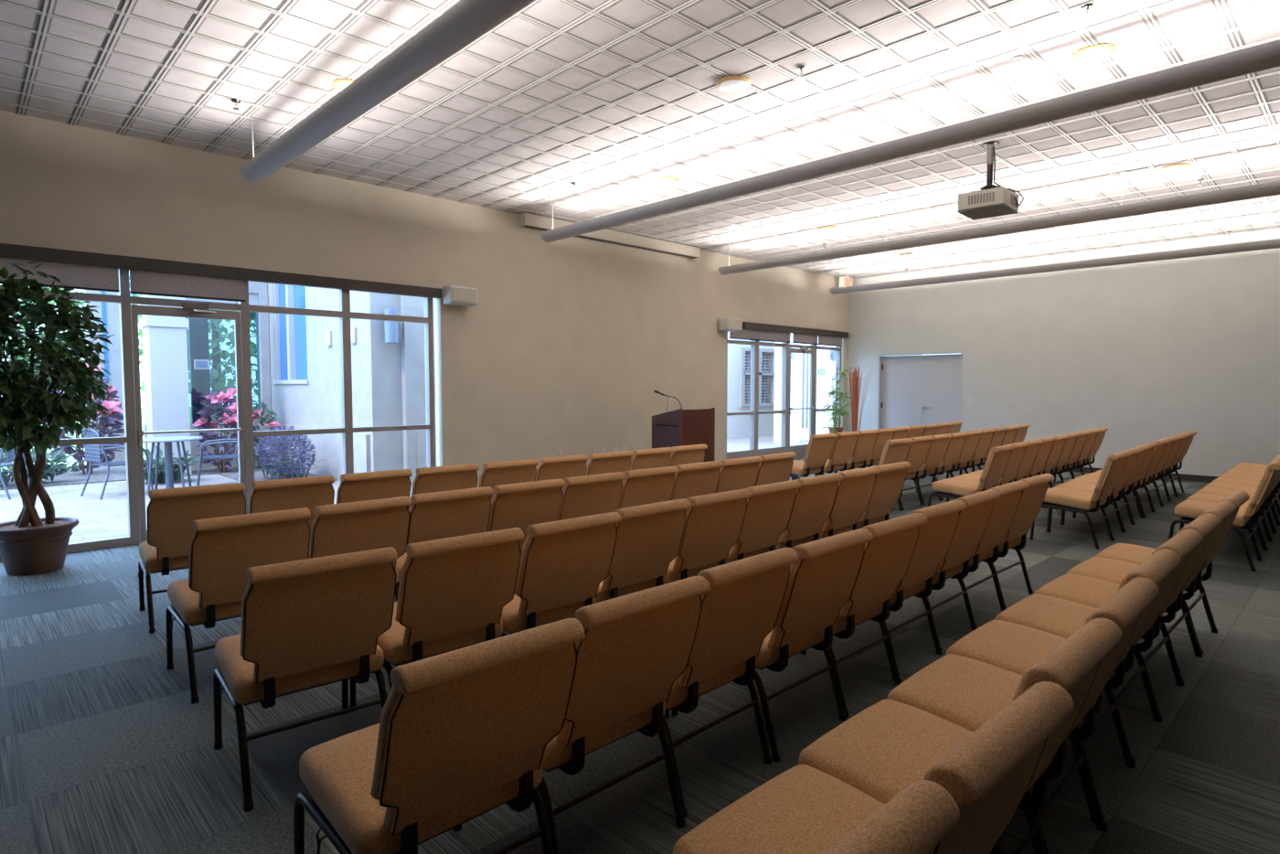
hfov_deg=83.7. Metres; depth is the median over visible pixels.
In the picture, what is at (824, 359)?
building
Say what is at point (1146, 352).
wall
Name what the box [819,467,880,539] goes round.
chair
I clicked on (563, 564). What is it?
chair
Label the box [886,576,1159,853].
chair
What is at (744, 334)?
roller shade
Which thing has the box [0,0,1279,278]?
ceiling
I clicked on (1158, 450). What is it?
chair
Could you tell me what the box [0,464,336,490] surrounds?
planting bed
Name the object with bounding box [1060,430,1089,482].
chair
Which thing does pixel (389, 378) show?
building
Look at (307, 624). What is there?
chair
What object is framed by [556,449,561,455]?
wall outlet
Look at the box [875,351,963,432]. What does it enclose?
door
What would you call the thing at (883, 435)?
chair
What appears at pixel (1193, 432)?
chair
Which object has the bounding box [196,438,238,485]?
patio chair
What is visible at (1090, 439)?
chair
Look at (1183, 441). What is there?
chair
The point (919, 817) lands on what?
chair
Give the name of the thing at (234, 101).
sprinkler
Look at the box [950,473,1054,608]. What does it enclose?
chair
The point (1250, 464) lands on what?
chair
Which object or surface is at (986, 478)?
cushion
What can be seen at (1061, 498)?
chair
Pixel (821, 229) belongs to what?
grille
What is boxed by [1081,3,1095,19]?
sprinkler
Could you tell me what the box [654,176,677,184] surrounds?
recessed light
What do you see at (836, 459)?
cushion
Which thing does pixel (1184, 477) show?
baseboard
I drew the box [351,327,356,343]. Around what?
wall light
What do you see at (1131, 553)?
chair
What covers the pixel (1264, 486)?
cushion
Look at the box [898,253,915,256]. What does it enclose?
ceiling speaker
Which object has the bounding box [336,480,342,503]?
cushion
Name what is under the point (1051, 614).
chair
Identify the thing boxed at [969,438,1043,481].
chair
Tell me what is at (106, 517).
paving
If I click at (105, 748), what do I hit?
floor
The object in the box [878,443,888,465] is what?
cushion
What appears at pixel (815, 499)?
chair
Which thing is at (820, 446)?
chair
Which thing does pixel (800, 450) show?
door
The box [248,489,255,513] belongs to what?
cushion
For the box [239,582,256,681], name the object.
cushion
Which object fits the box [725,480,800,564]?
chair
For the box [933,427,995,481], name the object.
chair
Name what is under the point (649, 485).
chair
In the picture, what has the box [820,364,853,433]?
palm
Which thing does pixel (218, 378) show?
tree
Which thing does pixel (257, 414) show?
shrub
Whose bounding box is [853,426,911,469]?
chair
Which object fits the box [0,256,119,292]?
roller shade
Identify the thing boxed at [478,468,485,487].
cushion
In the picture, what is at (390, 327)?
sconce
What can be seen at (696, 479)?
chair
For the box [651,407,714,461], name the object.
lectern
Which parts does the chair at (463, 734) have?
leg, leg, seat, leg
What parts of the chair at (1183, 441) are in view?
leg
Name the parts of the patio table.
leg, leg, leg, leg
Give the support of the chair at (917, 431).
on the floor
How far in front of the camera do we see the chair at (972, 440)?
9.64 m
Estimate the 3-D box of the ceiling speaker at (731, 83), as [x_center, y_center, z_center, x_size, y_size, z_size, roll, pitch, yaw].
[0.689,-2.523,5.276,0.256,0.028,0.256,-3,5,-44]
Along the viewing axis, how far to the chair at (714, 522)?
4.04 m
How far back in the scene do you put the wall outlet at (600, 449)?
10.43 m
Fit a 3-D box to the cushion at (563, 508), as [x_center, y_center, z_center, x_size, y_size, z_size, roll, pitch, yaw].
[-0.364,0.551,4.917,0.508,0.420,0.169,-3,4,-43]
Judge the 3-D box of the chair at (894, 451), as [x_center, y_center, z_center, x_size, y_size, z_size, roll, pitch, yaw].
[2.724,0.554,8.336,0.548,0.861,0.694,-3,4,-43]
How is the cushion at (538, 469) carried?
on the chair at (558, 467)
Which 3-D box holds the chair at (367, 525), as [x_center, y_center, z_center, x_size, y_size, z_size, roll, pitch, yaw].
[-1.647,0.803,3.977,0.527,0.861,0.694,-3,4,-43]
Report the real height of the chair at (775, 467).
0.861 m
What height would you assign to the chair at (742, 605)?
0.861 m
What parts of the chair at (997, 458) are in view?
leg, seat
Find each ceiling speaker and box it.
[331,78,354,91]
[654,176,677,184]
[715,75,750,92]
[818,225,836,231]
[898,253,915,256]
[1071,43,1116,63]
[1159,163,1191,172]
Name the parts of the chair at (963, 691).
seat, leg, leg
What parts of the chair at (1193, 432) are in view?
leg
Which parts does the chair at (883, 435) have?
seat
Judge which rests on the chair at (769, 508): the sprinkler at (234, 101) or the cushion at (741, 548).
the cushion at (741, 548)
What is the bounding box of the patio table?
[142,436,202,495]
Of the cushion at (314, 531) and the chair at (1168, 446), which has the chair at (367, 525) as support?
the cushion at (314, 531)
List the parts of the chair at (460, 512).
seat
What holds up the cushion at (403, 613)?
on the chair at (453, 592)
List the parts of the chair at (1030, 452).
seat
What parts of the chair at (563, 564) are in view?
seat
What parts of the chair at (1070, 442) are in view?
seat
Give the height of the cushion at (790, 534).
0.420 m
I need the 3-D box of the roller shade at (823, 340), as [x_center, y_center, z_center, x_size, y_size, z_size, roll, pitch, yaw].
[3.885,-1.751,14.588,0.900,0.186,0.012,-3,5,-44]
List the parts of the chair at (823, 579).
leg, seat, leg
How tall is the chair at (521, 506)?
0.861 m
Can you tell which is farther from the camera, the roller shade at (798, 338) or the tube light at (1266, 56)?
the roller shade at (798, 338)
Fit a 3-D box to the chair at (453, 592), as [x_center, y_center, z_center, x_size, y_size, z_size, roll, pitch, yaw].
[-0.894,0.851,3.126,0.527,0.861,0.694,-3,4,-41]
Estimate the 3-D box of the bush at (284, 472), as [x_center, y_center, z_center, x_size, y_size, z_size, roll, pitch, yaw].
[-5.525,0.435,11.227,1.093,0.963,1.857,-3,5,-44]
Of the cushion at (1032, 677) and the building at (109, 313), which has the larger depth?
the building at (109, 313)
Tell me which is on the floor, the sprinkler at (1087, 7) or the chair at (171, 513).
the chair at (171, 513)
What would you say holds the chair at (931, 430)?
on the floor
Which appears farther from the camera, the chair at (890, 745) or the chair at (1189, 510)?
the chair at (1189, 510)
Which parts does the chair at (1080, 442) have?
seat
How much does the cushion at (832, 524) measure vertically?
0.420 m
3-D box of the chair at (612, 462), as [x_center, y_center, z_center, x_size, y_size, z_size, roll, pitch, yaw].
[-0.472,0.645,6.733,0.527,0.861,0.694,-3,5,-44]
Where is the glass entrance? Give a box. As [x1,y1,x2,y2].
[144,281,271,468]
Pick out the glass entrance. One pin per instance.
(258, 292)
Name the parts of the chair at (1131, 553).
seat, leg, leg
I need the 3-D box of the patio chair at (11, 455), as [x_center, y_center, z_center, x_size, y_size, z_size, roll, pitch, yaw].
[-8.670,0.474,9.584,0.662,0.947,0.608,-1,3,-14]
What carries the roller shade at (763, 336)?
attached to the window at (753, 412)
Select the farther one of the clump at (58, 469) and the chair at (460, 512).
the clump at (58, 469)
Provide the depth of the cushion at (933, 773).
1.14 m
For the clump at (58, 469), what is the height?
0.694 m
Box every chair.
[0,433,29,499]
[80,427,153,499]
[138,482,245,632]
[165,507,310,703]
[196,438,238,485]
[213,546,397,811]
[248,475,334,529]
[293,618,585,853]
[308,496,411,601]
[336,469,412,509]
[349,527,523,707]
[395,486,492,586]
[409,463,479,506]
[478,458,538,501]
[487,479,565,550]
[500,512,621,637]
[535,454,588,489]
[537,576,710,853]
[558,471,625,520]
[585,450,633,480]
[596,498,691,603]
[618,466,678,508]
[629,447,672,470]
[662,547,798,818]
[664,488,751,584]
[669,444,707,466]
[671,460,723,500]
[671,528,873,762]
[672,681,1074,853]
[715,456,762,492]
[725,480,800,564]
[755,451,797,486]
[775,472,842,549]
[789,433,836,479]
[794,431,859,479]
[798,618,1122,853]
[800,512,927,717]
[817,429,878,475]
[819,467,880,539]
[823,779,960,853]
[836,427,895,472]
[842,437,912,511]
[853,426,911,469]
[857,461,911,529]
[865,436,933,510]
[878,499,966,681]
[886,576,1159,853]
[900,431,969,500]
[907,425,926,437]
[916,433,951,505]
[918,429,982,488]
[922,423,938,476]
[927,489,1001,650]
[928,444,1014,506]
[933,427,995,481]
[935,422,951,435]
[943,421,962,473]
[945,548,1181,822]
[948,426,1008,478]
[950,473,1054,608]
[951,441,1029,486]
[960,425,1019,474]
[962,480,1028,628]
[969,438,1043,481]
[973,424,1030,471]
[994,528,1203,759]
[1025,436,1055,478]
[1029,450,1131,549]
[1034,512,1221,717]
[1036,434,1068,503]
[1045,447,1142,539]
[1049,432,1079,487]
[1053,426,1108,481]
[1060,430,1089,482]
[1060,443,1151,531]
[1066,500,1236,682]
[1070,428,1099,478]
[1072,440,1159,523]
[1087,438,1169,517]
[1094,490,1249,654]
[1145,436,1177,511]
[1154,434,1184,506]
[1162,432,1191,497]
[1168,458,1279,571]
[1170,430,1197,496]
[1179,455,1279,556]
[1194,454,1279,547]
[1203,477,1279,540]
[1211,477,1279,532]
[1217,472,1279,524]
[1224,469,1279,517]
[1229,465,1279,501]
[1235,462,1267,469]
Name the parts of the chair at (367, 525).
seat, leg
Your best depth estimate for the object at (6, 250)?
6.79 m
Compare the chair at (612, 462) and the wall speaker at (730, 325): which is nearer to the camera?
the chair at (612, 462)
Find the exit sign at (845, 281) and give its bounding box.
[839,275,853,287]
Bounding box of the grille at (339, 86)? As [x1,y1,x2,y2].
[334,82,351,91]
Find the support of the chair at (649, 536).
on the floor
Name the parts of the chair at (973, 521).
leg, seat, leg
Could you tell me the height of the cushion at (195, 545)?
0.420 m
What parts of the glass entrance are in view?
dark panel, notice frame, frame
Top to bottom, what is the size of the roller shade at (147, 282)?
0.217 m
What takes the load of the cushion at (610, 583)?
on the chair at (649, 536)
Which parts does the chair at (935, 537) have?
leg, seat, leg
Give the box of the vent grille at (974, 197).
[968,192,994,204]
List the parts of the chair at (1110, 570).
seat, leg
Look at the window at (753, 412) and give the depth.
13.44 m
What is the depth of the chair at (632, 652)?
2.12 m
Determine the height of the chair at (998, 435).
0.861 m
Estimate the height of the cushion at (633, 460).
0.420 m
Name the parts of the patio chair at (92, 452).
leg, backrest, leg, armrest, seat, armrest, leg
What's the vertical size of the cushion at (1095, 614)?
0.420 m
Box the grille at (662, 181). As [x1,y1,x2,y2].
[656,178,675,184]
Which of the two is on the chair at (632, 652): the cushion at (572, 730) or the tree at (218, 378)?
the cushion at (572, 730)
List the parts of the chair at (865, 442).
seat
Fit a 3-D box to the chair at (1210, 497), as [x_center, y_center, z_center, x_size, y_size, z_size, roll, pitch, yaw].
[5.248,0.668,6.327,0.527,0.861,0.694,-3,5,-44]
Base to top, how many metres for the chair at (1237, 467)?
0.861 m
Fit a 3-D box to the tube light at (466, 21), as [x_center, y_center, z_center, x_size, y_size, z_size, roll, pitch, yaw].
[-0.974,-2.217,3.731,0.212,0.462,6.908,-3,5,-44]
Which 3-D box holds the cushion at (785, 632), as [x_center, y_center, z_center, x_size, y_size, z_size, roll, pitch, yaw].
[0.711,0.665,2.928,0.508,0.420,0.169,-3,5,-44]
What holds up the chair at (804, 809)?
on the floor
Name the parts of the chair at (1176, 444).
leg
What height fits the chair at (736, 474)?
0.861 m
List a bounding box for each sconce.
[384,309,398,342]
[831,350,835,361]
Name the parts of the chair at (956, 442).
seat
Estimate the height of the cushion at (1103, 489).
0.420 m
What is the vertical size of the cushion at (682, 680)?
0.420 m
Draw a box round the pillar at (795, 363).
[773,333,800,443]
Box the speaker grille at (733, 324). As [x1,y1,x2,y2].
[728,319,742,329]
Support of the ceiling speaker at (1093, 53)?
attached to the ceiling
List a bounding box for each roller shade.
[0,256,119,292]
[129,269,245,301]
[729,329,758,340]
[758,330,790,342]
[792,332,818,344]
[818,335,842,346]
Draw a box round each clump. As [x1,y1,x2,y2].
[0,448,85,486]
[118,445,202,483]
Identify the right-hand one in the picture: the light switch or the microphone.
the light switch
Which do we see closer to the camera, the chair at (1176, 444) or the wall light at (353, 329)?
the chair at (1176, 444)
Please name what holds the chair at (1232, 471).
on the floor
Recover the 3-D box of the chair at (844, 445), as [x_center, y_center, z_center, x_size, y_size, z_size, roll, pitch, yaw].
[2.503,0.482,9.585,0.527,0.861,0.694,-3,5,-44]
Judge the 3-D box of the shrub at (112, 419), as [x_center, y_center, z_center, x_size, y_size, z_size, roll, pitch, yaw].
[-9.332,-0.134,11.973,1.270,1.961,1.231,-3,5,-44]
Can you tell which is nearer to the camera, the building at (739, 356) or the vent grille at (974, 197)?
the vent grille at (974, 197)
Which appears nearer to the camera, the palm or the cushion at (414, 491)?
the cushion at (414, 491)
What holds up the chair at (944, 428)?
on the floor
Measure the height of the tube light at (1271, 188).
0.462 m
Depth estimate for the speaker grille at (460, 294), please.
8.54 m
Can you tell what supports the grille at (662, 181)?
attached to the recessed light at (664, 180)
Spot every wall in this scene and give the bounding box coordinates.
[0,110,848,487]
[845,228,1279,476]
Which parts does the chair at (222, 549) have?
leg, leg, seat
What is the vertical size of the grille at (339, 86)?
0.014 m
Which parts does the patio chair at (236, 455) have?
leg, leg, seat, armrest, armrest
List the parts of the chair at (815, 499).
seat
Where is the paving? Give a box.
[0,435,809,543]
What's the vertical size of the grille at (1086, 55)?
0.014 m
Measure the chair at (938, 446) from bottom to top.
0.861 m
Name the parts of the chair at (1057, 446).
seat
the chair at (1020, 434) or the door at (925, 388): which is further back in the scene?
the door at (925, 388)
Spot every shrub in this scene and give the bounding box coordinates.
[45,364,125,474]
[193,387,237,472]
[252,402,283,468]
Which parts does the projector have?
plate, connector panel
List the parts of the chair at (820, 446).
seat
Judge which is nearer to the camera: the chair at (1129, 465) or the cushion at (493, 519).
the cushion at (493, 519)
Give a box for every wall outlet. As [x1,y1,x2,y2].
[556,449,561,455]
[594,447,605,452]
[635,444,643,449]
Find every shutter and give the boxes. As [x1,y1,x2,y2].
[745,351,750,403]
[761,352,771,402]
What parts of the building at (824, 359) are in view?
door panel, door trim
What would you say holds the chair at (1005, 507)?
on the floor
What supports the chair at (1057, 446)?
on the floor
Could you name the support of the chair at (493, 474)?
on the floor
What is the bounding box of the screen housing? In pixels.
[517,212,700,258]
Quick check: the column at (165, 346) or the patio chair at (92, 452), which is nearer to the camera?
the patio chair at (92, 452)
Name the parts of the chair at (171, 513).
leg, leg, seat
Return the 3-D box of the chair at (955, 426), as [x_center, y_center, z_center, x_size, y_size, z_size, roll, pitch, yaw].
[5.100,0.328,12.281,0.694,0.861,0.527,3,5,43]
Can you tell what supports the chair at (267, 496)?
on the floor
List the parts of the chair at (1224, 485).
seat, leg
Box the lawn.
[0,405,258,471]
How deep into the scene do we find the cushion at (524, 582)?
3.14 m
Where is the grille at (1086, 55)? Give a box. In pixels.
[1075,47,1112,63]
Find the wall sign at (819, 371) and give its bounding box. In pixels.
[817,369,825,374]
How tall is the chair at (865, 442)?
0.861 m
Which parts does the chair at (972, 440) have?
seat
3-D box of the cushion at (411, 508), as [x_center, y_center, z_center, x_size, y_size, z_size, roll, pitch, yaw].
[-1.136,0.593,4.189,0.508,0.420,0.169,-3,4,-43]
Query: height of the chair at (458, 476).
0.861 m
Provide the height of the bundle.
1.860 m
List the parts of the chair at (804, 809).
seat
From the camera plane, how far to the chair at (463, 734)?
1.73 m
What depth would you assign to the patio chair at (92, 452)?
9.57 m
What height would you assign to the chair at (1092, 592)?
0.861 m
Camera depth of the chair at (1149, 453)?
7.79 m
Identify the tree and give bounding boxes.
[0,261,115,575]
[0,283,85,394]
[128,269,257,422]
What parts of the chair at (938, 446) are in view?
leg, seat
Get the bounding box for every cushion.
[146,499,182,559]
[188,531,201,607]
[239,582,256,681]
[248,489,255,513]
[308,515,318,558]
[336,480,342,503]
[370,685,399,831]
[394,554,411,644]
[408,501,414,514]
[409,474,417,506]
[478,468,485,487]
[487,492,497,532]
[514,533,532,615]
[535,462,541,480]
[556,618,583,743]
[558,484,566,518]
[585,458,591,475]
[601,523,617,590]
[618,478,627,506]
[629,455,635,470]
[672,508,690,571]
[674,665,688,686]
[730,498,747,555]
[767,558,799,648]
[778,488,797,542]
[802,437,812,469]
[821,480,839,531]
[827,436,842,466]
[838,600,849,617]
[859,510,865,521]
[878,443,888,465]
[919,439,931,470]
[922,699,1014,780]
[976,449,993,490]
[1011,640,1065,702]
[1084,590,1118,624]
[1089,457,1111,501]
[1117,576,1127,590]
[1242,465,1271,516]
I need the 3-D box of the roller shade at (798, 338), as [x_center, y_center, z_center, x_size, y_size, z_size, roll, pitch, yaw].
[3.236,-1.715,13.965,0.860,0.186,0.012,-3,5,-44]
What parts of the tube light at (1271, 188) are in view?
hanger rod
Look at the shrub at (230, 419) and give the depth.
12.08 m
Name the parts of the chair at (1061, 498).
leg, leg, seat, leg, leg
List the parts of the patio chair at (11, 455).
leg, seat, backrest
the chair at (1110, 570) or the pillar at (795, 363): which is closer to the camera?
the chair at (1110, 570)
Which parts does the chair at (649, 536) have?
seat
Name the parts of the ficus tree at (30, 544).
stem, stem, stem, stem, stem, pot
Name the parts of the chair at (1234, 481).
seat, leg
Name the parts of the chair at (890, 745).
seat, leg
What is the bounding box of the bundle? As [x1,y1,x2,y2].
[849,366,871,431]
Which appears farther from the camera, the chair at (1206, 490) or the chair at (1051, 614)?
the chair at (1206, 490)
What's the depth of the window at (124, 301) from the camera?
7.20 m
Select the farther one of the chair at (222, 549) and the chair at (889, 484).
the chair at (889, 484)
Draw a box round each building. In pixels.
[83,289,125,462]
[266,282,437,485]
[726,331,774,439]
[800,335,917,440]
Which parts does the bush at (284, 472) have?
stem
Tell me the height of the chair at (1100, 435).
0.861 m
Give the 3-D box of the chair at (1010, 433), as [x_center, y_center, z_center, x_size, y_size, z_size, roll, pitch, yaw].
[5.375,0.402,10.993,0.694,0.861,0.527,3,5,44]
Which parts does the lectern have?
handle, panel, panel, panel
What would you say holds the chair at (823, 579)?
on the floor
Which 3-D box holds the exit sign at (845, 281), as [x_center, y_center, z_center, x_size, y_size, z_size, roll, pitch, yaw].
[4.166,-2.937,14.444,0.340,0.255,0.104,-3,5,-44]
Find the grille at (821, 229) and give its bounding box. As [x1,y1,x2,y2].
[820,227,835,231]
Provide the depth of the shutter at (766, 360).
21.34 m
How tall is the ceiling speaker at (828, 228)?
0.028 m
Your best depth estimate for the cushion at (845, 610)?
3.19 m
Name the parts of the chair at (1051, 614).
seat, leg, leg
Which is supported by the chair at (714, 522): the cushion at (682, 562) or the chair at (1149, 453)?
the cushion at (682, 562)
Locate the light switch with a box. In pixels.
[967,396,974,404]
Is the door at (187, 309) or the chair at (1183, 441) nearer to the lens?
the door at (187, 309)
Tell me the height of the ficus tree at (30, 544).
2.429 m
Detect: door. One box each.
[130,302,245,542]
[788,346,815,460]
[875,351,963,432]
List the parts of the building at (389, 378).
wall panel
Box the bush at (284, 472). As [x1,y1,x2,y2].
[255,425,327,479]
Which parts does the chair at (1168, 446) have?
leg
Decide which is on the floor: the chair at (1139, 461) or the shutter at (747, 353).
the chair at (1139, 461)
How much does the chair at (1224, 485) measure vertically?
0.861 m
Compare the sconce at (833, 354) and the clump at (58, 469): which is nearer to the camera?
the clump at (58, 469)
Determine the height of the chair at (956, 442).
0.861 m
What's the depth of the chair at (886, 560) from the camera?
3.26 m
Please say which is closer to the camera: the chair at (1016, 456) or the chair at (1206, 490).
the chair at (1206, 490)
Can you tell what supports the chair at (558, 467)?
on the floor
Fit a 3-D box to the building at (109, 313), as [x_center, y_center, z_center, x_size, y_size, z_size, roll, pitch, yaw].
[-10.064,-1.968,13.388,0.500,5.480,0.420,-3,5,-44]
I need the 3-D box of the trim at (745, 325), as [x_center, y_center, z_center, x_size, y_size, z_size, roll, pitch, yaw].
[3.089,-1.860,13.806,3.520,0.120,0.074,-3,5,-44]
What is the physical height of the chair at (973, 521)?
0.861 m
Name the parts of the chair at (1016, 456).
seat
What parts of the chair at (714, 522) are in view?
seat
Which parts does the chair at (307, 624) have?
leg, leg, seat, leg, leg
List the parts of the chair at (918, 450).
seat, leg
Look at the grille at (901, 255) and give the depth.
12.10 m
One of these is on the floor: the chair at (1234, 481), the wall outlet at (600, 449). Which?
the chair at (1234, 481)
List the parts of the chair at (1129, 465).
leg, seat, leg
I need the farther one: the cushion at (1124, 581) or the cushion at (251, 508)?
the cushion at (251, 508)
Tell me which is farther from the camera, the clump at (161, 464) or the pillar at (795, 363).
the pillar at (795, 363)
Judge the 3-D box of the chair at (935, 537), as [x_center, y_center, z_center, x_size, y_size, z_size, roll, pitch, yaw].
[1.304,0.809,3.859,0.527,0.861,0.694,-3,5,-43]
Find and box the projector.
[957,140,1023,220]
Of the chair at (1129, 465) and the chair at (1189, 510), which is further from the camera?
the chair at (1129, 465)
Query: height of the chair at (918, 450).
0.861 m
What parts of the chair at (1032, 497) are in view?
leg, seat, leg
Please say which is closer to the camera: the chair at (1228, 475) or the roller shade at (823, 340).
the chair at (1228, 475)
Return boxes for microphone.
[654,390,682,412]
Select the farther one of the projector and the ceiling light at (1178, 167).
the ceiling light at (1178, 167)
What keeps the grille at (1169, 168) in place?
attached to the ceiling light at (1178, 167)
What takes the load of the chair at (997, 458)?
on the floor
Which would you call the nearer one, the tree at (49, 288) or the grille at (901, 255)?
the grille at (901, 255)
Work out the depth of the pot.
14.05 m
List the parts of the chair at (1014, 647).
seat, leg, leg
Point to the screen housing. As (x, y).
(527, 220)
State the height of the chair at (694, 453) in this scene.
0.861 m
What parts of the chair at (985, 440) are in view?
seat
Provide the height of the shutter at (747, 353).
1.490 m
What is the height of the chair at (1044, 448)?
0.861 m
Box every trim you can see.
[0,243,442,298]
[742,321,849,338]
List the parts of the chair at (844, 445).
seat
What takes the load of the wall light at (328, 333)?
attached to the building at (389, 378)
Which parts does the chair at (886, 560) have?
leg, seat, leg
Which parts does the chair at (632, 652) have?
leg, seat, leg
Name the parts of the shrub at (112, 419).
stem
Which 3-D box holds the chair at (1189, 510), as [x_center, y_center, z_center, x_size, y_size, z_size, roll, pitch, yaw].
[4.863,0.691,5.941,0.548,0.861,0.694,-3,5,-44]
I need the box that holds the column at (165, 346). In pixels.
[139,294,191,474]
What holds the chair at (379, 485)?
on the floor
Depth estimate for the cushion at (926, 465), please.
8.79 m
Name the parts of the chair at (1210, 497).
seat, leg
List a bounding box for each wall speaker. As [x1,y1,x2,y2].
[443,285,477,306]
[719,317,742,331]
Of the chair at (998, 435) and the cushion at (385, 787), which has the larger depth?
the chair at (998, 435)
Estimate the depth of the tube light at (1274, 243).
10.74 m
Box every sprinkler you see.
[230,98,240,109]
[796,65,806,78]
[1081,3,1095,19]
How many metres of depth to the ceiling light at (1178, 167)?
7.26 m
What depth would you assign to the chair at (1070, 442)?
9.15 m
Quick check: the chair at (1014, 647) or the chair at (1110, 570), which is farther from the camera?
the chair at (1110, 570)
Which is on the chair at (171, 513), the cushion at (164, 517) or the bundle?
the cushion at (164, 517)
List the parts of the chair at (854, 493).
seat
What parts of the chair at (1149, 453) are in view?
seat, leg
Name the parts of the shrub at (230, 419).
stem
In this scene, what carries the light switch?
attached to the wall at (1146, 352)
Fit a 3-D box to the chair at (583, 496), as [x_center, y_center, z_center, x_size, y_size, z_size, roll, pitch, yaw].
[-0.509,0.740,5.085,0.527,0.861,0.694,-3,4,-43]
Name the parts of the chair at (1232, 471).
seat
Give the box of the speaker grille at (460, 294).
[452,287,477,302]
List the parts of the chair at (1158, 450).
seat, leg, leg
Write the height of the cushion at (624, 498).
0.420 m
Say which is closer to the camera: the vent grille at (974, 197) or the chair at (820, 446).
the vent grille at (974, 197)
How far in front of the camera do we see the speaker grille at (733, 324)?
12.11 m
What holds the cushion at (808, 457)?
on the chair at (820, 446)
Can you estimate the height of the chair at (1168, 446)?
0.861 m
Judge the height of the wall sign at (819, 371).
0.150 m
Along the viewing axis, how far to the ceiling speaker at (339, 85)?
5.24 m
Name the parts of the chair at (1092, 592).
seat, leg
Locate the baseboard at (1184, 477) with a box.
[981,464,1218,482]
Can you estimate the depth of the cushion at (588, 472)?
6.35 m
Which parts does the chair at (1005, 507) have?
seat, leg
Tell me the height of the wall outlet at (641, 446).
0.075 m
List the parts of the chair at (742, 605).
leg, seat, leg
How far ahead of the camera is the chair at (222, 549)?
3.37 m
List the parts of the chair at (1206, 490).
seat, leg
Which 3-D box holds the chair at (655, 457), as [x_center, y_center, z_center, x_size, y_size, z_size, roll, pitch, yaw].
[-0.087,0.624,7.106,0.527,0.861,0.694,-3,5,-44]
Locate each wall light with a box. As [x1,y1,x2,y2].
[326,330,331,346]
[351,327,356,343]
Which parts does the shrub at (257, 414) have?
stem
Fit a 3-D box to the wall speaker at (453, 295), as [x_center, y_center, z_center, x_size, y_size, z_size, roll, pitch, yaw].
[-2.175,-1.581,8.627,0.370,0.220,0.242,-3,5,-44]
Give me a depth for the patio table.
9.97 m
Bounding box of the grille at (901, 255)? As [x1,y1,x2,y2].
[900,254,913,256]
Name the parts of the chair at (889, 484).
seat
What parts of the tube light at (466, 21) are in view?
hanger rod, hanger rod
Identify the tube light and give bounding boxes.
[239,0,535,182]
[540,39,1279,242]
[718,170,1279,275]
[830,224,1279,294]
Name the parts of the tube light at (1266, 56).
hanger rod, hanger rod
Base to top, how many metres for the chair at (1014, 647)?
0.861 m
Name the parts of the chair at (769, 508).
seat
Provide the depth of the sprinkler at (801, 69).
5.02 m
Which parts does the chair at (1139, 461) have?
seat, leg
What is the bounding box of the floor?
[0,459,1279,853]
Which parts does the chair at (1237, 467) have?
seat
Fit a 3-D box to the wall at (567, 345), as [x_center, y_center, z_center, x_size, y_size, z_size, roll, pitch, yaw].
[-1.538,-0.988,9.557,16.600,3.800,0.160,-3,5,-44]
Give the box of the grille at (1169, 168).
[1162,165,1188,172]
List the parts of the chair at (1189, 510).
leg, leg, seat, leg, leg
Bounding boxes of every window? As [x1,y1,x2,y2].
[0,268,435,561]
[725,330,842,459]
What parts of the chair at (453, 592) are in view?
leg, leg, seat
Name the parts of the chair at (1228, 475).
seat, leg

